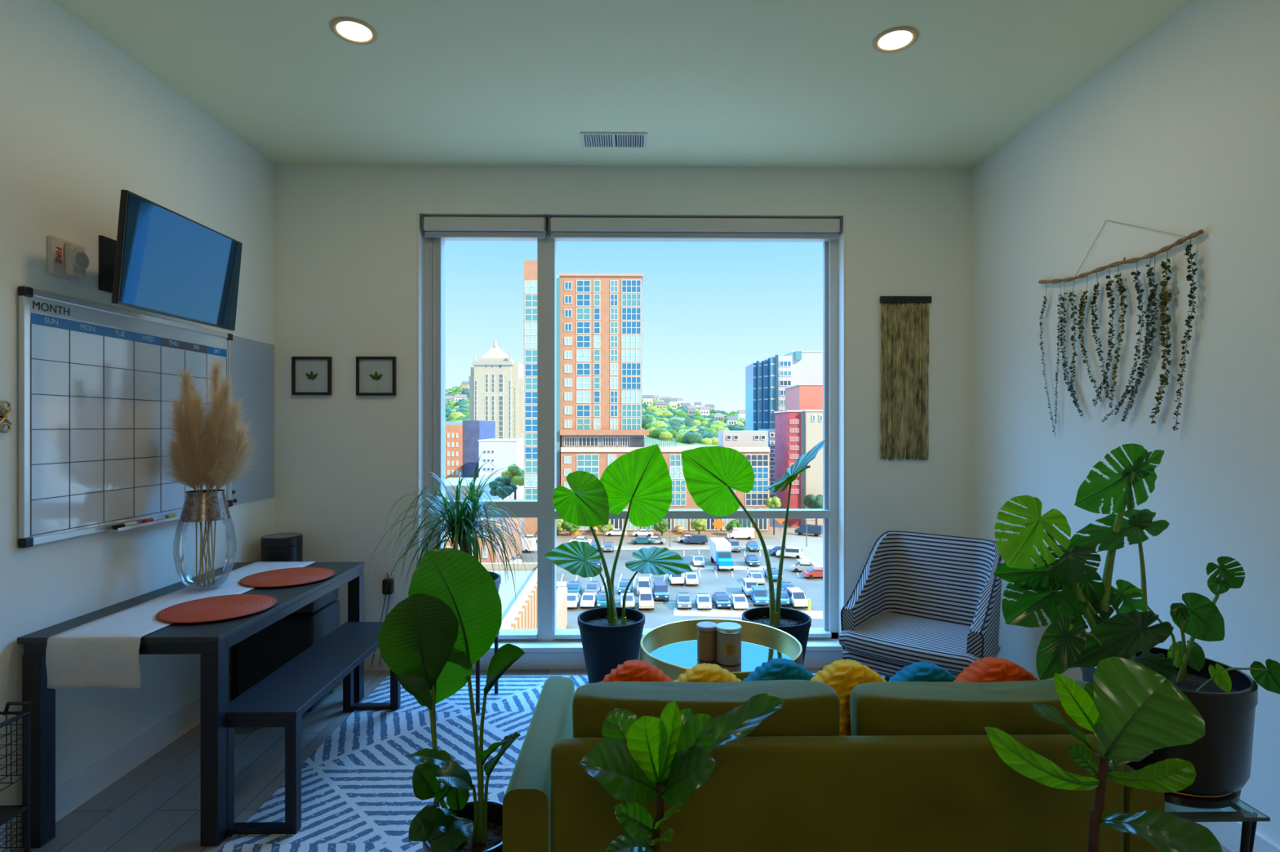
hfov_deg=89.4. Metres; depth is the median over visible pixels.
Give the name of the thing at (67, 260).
fire alarm
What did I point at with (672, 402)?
house
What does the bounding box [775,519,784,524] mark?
road sign
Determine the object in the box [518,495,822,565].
ground
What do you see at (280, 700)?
bench
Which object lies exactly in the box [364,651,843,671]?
baseboard
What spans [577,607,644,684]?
plant pot
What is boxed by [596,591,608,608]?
parked car
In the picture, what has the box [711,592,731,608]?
parked car
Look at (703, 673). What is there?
pillow
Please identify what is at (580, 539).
parked car
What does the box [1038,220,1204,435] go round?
wall hanging
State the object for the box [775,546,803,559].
parked car
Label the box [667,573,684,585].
parked car
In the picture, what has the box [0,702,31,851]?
wire cart
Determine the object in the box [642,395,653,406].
house
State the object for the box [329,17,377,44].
recessed light
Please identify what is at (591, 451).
podium building
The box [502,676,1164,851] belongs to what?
sofa
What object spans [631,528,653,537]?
parked car
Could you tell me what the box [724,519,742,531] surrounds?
tree
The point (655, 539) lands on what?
parked car
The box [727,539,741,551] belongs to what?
parked car
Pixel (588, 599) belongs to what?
parked car
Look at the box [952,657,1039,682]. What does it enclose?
pillow
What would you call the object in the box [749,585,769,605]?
parked car
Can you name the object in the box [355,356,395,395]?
picture frame
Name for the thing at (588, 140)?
ceiling vent
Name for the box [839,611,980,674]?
seat cushion
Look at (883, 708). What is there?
cushion
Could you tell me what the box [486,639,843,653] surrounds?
trim
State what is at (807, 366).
apartment block
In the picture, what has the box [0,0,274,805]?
wall
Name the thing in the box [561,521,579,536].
tree
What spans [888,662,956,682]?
pillow
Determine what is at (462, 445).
brick building
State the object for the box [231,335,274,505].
panel
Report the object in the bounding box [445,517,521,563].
brick building
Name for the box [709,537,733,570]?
box truck
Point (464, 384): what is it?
house
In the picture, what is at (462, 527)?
palm
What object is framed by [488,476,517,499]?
tree
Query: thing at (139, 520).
tray
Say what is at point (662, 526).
tree
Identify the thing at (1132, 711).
fiddle leaf fig
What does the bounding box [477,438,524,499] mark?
building
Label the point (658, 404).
house
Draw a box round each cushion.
[572,680,839,737]
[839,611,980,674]
[850,680,1093,736]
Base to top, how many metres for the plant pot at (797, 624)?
0.403 m
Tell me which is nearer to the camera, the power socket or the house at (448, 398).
the power socket
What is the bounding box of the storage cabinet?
[239,587,339,711]
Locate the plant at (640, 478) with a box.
[544,444,693,626]
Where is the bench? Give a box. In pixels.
[226,622,400,836]
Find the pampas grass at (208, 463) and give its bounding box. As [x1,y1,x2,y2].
[151,355,262,586]
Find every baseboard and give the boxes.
[0,678,231,851]
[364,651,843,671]
[1195,822,1279,851]
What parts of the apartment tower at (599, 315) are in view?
pane, pane, pane, pane, pane, pane, pane, pane, pane, pane, pane, pane, pane, pane, pane, pane, pane, pane, pane, pane, pane, pane, pane, pane, pane, pane, pane, pane, pane, pane, pane, pane, pane, pane, pane, pane, pane, pane, pane, pane, pane, pane, pane, pane, pane, pane, pane, pane, pane, pane, pane, pane, pane, pane, pane, pane, pane, pane, pane, pane, pane, pane, pane, pane, pane, pane, pane, pane, pane, pane, pane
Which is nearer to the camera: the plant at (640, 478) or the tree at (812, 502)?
the plant at (640, 478)
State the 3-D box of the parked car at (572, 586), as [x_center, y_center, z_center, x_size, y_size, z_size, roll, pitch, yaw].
[-8.092,19.830,79.243,1.601,1.301,3.941,0,0,-1]
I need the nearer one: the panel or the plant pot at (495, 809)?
the plant pot at (495, 809)
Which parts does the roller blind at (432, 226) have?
rail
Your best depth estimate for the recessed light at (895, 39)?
2.64 m
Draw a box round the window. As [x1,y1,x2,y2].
[424,218,838,641]
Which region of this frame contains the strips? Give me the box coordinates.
[521,547,822,618]
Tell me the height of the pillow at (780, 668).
0.357 m
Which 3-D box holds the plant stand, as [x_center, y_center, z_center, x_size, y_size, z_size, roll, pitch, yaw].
[-0.928,1.254,3.437,0.356,0.409,0.356,0,0,-1]
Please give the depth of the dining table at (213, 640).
2.28 m
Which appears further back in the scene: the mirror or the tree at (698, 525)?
the tree at (698, 525)
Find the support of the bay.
on the parking lot surface
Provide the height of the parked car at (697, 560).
1.301 m
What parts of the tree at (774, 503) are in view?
crown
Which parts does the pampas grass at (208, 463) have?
stem, stem, stem, stem, stem, stem, stem, stem, stem, stem, stem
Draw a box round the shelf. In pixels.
[0,807,22,821]
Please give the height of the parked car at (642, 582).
1.583 m
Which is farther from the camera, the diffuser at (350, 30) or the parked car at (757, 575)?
the parked car at (757, 575)
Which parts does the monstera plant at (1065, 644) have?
stem, stem, stem, stem, stem, stem, stem, stem, stem, stem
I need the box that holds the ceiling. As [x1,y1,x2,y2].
[52,0,1194,168]
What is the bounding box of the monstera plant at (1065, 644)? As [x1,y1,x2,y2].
[992,443,1279,694]
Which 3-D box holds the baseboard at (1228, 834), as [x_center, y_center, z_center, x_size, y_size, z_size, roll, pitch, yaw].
[2.080,1.413,0.196,0.014,0.115,7.530,0,0,-1]
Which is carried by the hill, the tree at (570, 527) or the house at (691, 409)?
the house at (691, 409)
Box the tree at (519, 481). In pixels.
[501,463,524,499]
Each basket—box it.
[0,715,25,791]
[0,816,25,851]
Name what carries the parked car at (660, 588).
on the parking lot surface
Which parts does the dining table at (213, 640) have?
leg, leg, leg, leg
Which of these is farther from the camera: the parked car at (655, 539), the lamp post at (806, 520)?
the parked car at (655, 539)
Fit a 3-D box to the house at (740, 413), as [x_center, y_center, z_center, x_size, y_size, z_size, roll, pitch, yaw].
[105.755,-7.795,667.627,9.366,18.541,10.800,0,0,-1]
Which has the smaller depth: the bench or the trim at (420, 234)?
the bench
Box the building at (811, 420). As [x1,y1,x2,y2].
[800,409,822,525]
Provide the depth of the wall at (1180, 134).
2.54 m
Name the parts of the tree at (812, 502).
crown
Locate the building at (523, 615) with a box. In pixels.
[480,563,567,629]
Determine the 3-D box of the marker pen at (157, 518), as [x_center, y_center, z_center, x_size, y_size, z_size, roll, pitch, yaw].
[-2.143,0.412,2.851,0.018,0.018,0.115,0,0,-1]
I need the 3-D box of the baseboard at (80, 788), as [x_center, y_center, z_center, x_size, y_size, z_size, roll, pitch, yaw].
[-2.140,1.410,0.134,0.014,0.120,7.530,0,0,-1]
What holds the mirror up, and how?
attached to the coffee table at (671, 647)
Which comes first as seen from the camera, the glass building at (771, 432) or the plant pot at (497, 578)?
the plant pot at (497, 578)
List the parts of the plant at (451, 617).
stem, stem, stem, stem, stem, stem, stem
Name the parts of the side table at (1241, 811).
glass, leg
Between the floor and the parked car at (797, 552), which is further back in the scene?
the parked car at (797, 552)
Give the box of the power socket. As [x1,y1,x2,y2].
[383,573,395,593]
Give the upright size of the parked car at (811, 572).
1.301 m
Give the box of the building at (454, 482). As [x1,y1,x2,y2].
[445,477,499,500]
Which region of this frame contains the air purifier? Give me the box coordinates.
[260,532,302,561]
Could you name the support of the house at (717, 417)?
on the hill
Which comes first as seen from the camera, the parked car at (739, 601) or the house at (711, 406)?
the parked car at (739, 601)
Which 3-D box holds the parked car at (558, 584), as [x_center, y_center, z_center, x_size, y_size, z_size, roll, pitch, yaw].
[-9.479,19.688,76.989,1.688,1.583,4.115,0,0,-4]
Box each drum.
[572,530,579,534]
[591,526,597,533]
[675,525,683,533]
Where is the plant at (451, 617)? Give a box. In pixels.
[377,547,525,851]
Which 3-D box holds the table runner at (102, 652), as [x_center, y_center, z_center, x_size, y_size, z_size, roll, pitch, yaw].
[-1.901,0.819,2.859,0.322,0.177,1.262,0,0,-1]
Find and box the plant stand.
[475,631,499,713]
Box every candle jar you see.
[696,621,716,662]
[715,622,742,666]
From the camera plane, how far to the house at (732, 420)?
584.39 m
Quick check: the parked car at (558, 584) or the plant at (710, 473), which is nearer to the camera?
the plant at (710, 473)
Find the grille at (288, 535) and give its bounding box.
[262,532,301,537]
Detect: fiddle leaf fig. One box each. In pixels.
[578,693,783,851]
[984,656,1222,851]
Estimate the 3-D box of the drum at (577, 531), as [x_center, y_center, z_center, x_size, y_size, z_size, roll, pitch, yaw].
[-12.226,19.830,122.777,1.400,1.300,1.365,0,0,-1]
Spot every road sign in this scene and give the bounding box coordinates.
[712,519,724,537]
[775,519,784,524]
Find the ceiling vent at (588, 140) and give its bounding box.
[579,132,647,148]
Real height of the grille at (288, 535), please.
0.010 m
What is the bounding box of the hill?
[641,427,718,445]
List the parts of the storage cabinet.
door, lid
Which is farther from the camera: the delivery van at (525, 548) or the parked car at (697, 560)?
the delivery van at (525, 548)
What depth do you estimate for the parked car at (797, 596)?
73.23 m
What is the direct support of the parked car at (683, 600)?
on the parking lot surface
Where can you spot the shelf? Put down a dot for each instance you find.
(6, 814)
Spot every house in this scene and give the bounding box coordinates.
[445,395,453,404]
[453,394,467,400]
[461,381,469,391]
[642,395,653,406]
[653,395,659,400]
[654,401,666,408]
[661,396,671,401]
[668,398,677,409]
[676,398,683,405]
[681,403,690,408]
[686,405,695,417]
[693,402,701,410]
[698,406,710,415]
[705,404,714,410]
[712,414,724,422]
[725,416,737,425]
[737,409,745,420]
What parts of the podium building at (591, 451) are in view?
pane, pane, pane, pane, pane, pane, pane, brick cornice, pane, pane, pane, pane, pane, pane, roof railing, pane, pane, pane, pane, pane, pane, pane, pane, pane, pane, pane, pane, pane, pane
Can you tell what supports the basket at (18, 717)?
on the wire cart
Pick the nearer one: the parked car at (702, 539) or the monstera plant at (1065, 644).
the monstera plant at (1065, 644)
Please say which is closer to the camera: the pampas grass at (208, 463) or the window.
the pampas grass at (208, 463)
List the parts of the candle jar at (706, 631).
lid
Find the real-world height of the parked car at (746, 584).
1.583 m
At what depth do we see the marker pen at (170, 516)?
2.96 m
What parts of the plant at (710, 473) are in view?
stem, stem, stem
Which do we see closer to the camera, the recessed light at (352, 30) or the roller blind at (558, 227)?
the recessed light at (352, 30)
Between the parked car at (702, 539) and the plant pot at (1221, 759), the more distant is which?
the parked car at (702, 539)
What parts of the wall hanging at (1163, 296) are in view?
cord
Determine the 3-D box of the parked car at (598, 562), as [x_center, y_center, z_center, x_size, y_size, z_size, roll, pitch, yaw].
[-6.533,19.830,95.373,1.601,1.301,3.941,0,0,-1]
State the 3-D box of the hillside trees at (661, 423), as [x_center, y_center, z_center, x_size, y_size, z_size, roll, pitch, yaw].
[-45.823,-22.274,671.185,469.537,77.367,463.842,0,0,-1]
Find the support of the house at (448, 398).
on the hill
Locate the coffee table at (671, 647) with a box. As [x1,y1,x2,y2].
[640,618,802,681]
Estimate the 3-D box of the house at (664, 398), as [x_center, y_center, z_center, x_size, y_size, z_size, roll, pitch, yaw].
[34.586,-31.415,848.600,12.672,15.535,10.800,0,0,-1]
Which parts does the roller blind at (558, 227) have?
rail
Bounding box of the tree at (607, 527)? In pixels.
[596,520,613,536]
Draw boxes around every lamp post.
[669,528,679,546]
[805,520,815,546]
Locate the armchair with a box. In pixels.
[839,531,1002,681]
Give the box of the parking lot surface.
[517,549,822,629]
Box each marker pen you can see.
[111,521,137,529]
[142,515,164,523]
[164,512,181,519]
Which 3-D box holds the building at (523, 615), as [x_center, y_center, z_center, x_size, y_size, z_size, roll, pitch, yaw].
[-16.986,16.050,48.255,19.450,8.900,37.000,0,0,-1]
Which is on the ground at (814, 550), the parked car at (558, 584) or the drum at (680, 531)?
the drum at (680, 531)
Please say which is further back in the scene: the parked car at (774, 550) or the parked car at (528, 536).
the parked car at (528, 536)
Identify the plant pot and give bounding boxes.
[422,800,502,851]
[488,571,501,593]
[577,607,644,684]
[742,607,811,666]
[1080,647,1257,808]
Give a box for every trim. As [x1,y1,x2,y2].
[416,213,424,563]
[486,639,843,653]
[838,214,846,639]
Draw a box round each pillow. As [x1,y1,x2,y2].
[599,659,672,682]
[672,662,742,682]
[742,657,813,681]
[810,659,886,736]
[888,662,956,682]
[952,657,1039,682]
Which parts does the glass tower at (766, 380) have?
pane, pane, pane, pane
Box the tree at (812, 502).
[804,494,822,524]
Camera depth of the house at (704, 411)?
750.55 m
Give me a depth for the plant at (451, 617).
1.66 m
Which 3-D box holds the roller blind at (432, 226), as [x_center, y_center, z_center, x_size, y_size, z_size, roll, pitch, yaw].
[-0.949,-1.219,3.966,0.750,0.127,0.080,0,0,-1]
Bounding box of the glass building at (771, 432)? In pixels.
[758,429,774,509]
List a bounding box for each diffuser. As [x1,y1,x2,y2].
[336,22,371,41]
[878,31,911,49]
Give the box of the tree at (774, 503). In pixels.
[764,496,781,534]
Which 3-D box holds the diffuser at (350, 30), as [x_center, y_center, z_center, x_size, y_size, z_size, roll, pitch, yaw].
[-1.141,-1.577,2.584,0.128,0.001,0.128,0,0,-1]
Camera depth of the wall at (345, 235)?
3.92 m
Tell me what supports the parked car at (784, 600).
on the parking lot surface
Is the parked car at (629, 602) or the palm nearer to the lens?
the palm
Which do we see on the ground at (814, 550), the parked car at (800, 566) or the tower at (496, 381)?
the tower at (496, 381)
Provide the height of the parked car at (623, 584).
1.301 m
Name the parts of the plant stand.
leg, leg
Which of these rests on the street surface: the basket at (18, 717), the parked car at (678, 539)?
the parked car at (678, 539)
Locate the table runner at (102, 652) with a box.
[45,561,315,688]
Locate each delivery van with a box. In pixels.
[521,538,536,553]
[726,527,754,539]
[795,524,822,536]
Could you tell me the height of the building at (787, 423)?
23.800 m
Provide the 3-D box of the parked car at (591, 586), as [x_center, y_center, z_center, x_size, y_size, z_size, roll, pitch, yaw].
[-5.762,19.830,79.243,1.601,1.301,3.941,0,0,3]
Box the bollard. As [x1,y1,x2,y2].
[804,598,813,613]
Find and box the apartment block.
[782,351,822,385]
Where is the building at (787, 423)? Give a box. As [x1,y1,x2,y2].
[773,410,802,526]
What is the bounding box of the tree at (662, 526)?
[653,519,668,536]
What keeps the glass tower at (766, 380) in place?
on the ground at (814, 550)
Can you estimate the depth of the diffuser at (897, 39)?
2.64 m
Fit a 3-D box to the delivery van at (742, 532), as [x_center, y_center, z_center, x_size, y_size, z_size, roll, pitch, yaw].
[18.219,19.480,117.451,4.942,2.001,1.775,0,0,1]
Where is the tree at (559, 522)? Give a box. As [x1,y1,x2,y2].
[556,519,564,536]
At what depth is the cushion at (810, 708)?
1.59 m
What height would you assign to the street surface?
0.130 m
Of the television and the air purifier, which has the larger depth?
the air purifier
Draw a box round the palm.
[366,453,546,605]
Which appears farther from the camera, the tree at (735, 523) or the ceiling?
the tree at (735, 523)
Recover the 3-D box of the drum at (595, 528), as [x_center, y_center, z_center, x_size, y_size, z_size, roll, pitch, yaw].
[-8.703,19.830,124.027,1.400,1.300,1.365,0,0,-1]
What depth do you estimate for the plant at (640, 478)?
3.61 m
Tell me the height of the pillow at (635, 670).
0.357 m
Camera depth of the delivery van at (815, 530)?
120.74 m
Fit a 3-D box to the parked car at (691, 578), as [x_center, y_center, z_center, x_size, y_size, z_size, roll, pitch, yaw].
[6.708,19.830,84.463,1.601,1.301,3.941,0,0,1]
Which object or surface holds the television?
attached to the wall at (82, 123)
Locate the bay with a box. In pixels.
[560,550,799,604]
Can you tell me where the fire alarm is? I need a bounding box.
[47,235,88,280]
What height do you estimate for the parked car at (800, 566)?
1.301 m
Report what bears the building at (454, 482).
on the ground at (814, 550)
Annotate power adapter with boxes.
[370,572,393,666]
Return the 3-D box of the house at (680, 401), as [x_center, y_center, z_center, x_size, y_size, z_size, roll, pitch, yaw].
[51.940,-29.432,864.457,11.145,17.118,10.800,0,0,-1]
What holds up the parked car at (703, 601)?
on the parking lot surface
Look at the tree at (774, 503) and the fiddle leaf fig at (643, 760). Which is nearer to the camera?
the fiddle leaf fig at (643, 760)
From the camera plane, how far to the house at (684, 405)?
792.35 m
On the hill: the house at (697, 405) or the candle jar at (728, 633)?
the house at (697, 405)
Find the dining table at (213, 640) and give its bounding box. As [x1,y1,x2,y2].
[17,562,364,848]
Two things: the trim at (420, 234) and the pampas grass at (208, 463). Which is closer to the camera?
the pampas grass at (208, 463)
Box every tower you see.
[469,337,524,438]
[524,260,643,534]
[745,355,792,431]
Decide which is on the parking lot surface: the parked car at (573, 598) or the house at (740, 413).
the parked car at (573, 598)
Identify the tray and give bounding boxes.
[106,515,180,531]
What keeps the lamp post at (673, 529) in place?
on the ground at (814, 550)
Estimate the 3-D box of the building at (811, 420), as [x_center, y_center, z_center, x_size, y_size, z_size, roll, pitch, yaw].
[39.906,8.555,137.602,13.933,23.889,12.400,0,0,-1]
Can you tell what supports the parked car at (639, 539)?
on the street surface
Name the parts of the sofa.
arm, frame, arm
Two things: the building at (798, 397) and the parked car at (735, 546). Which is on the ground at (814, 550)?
the building at (798, 397)
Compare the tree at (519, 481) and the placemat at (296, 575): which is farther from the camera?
the tree at (519, 481)
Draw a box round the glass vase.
[173,488,236,590]
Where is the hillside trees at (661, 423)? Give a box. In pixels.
[445,384,745,444]
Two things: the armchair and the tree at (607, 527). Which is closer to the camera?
the armchair
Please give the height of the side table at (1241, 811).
0.485 m
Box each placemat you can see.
[155,594,277,623]
[239,567,335,587]
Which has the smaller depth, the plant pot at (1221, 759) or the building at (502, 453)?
the plant pot at (1221, 759)
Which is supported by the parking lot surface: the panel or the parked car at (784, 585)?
the parked car at (784, 585)
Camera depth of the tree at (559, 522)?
120.15 m
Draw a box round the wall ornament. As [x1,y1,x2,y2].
[0,400,11,433]
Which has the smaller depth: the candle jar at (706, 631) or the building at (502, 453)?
the candle jar at (706, 631)
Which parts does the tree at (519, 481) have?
crown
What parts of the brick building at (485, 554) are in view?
pane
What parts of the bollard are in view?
post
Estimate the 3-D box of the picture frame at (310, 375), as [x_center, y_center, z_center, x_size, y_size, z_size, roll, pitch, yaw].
[-1.973,-0.303,3.890,0.230,0.230,0.022,0,0,-1]
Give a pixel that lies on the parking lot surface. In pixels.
(662, 614)
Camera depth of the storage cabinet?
3.29 m
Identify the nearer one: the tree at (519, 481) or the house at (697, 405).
the tree at (519, 481)
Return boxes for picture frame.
[291,356,332,395]
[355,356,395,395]
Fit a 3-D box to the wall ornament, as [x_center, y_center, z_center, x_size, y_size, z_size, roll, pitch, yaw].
[-2.169,-0.033,2.202,0.017,0.112,0.052,0,0,-1]
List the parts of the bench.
leg frame, seat, leg frame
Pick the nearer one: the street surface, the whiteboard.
the whiteboard
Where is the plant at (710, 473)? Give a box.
[680,439,826,625]
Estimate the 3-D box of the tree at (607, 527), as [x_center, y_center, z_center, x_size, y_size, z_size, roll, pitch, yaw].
[-6.602,19.008,120.999,3.319,2.985,3.093,0,0,-1]
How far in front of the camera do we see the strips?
72.01 m
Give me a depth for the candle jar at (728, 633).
2.90 m
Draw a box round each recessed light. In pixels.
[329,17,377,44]
[872,26,918,53]
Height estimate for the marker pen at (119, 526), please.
0.018 m
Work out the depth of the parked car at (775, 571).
85.95 m
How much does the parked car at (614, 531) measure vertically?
1.301 m
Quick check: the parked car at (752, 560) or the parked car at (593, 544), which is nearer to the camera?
the parked car at (752, 560)
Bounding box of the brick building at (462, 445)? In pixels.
[445,420,495,478]
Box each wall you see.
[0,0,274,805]
[274,164,972,653]
[972,0,1279,847]
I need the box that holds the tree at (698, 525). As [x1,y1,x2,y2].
[689,519,706,534]
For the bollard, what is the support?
on the strips
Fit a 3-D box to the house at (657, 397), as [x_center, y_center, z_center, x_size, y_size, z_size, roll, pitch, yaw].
[18.313,-32.242,822.358,11.869,14.021,10.800,0,0,-1]
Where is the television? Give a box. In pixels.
[98,189,242,330]
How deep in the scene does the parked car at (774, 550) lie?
102.35 m
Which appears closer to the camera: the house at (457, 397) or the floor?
the floor
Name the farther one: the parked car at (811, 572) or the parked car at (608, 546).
the parked car at (608, 546)
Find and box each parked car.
[511,556,521,563]
[521,534,537,542]
[556,582,567,588]
[567,581,581,593]
[567,592,580,608]
[568,536,591,543]
[580,591,597,608]
[584,581,601,595]
[590,559,601,566]
[591,541,600,550]
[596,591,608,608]
[603,542,613,551]
[605,528,626,536]
[617,579,633,593]
[619,592,635,608]
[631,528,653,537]
[631,536,653,544]
[636,577,650,595]
[637,588,653,609]
[645,536,665,544]
[652,581,668,600]
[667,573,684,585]
[675,592,691,608]
[676,534,691,542]
[683,534,707,545]
[684,572,698,585]
[691,555,704,566]
[695,593,711,609]
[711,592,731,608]
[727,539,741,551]
[728,593,748,609]
[741,577,758,596]
[744,555,759,566]
[746,541,759,551]
[746,571,764,584]
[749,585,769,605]
[764,568,778,579]
[768,546,786,555]
[773,590,790,605]
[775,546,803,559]
[781,582,795,591]
[786,587,808,608]
[790,561,818,573]
[801,567,822,579]
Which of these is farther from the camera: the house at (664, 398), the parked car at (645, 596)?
the house at (664, 398)
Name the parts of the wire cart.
handle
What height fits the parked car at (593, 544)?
1.301 m
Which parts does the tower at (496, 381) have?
pane, pane, pane, pane, pane, cornice, pane, pane, pane, pane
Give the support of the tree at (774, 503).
on the ground at (814, 550)
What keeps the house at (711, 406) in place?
on the hill
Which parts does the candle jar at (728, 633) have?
lid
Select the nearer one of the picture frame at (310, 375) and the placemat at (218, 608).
the placemat at (218, 608)
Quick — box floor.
[13,667,1231,851]
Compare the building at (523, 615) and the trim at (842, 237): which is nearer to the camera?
the trim at (842, 237)
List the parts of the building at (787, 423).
pane, pane, pane, pane, pane, pane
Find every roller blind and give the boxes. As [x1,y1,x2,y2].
[422,214,547,238]
[548,215,841,239]
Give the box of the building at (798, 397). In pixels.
[784,383,822,410]
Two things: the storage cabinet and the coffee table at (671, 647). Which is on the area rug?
the coffee table at (671, 647)
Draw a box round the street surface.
[536,537,787,545]
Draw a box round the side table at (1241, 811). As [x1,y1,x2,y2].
[1164,799,1270,851]
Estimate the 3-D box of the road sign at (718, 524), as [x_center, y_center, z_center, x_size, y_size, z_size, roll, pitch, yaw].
[14.401,18.580,118.559,2.400,3.800,0.189,0,0,-1]
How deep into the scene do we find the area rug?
2.75 m
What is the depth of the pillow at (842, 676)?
1.77 m
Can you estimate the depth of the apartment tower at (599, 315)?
127.81 m
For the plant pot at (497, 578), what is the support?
on the plant stand
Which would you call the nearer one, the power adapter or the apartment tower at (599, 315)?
the power adapter
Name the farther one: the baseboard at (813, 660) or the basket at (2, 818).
the baseboard at (813, 660)
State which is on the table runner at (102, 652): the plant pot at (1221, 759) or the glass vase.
the glass vase
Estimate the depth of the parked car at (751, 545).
105.98 m
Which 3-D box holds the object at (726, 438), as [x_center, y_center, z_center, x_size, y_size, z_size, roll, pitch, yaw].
[21.574,2.648,136.232,9.142,3.407,8.200,0,0,-1]
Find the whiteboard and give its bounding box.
[17,285,232,548]
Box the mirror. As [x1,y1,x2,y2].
[644,630,797,671]
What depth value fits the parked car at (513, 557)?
94.54 m
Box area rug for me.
[217,674,890,851]
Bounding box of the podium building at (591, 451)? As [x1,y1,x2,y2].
[560,430,769,532]

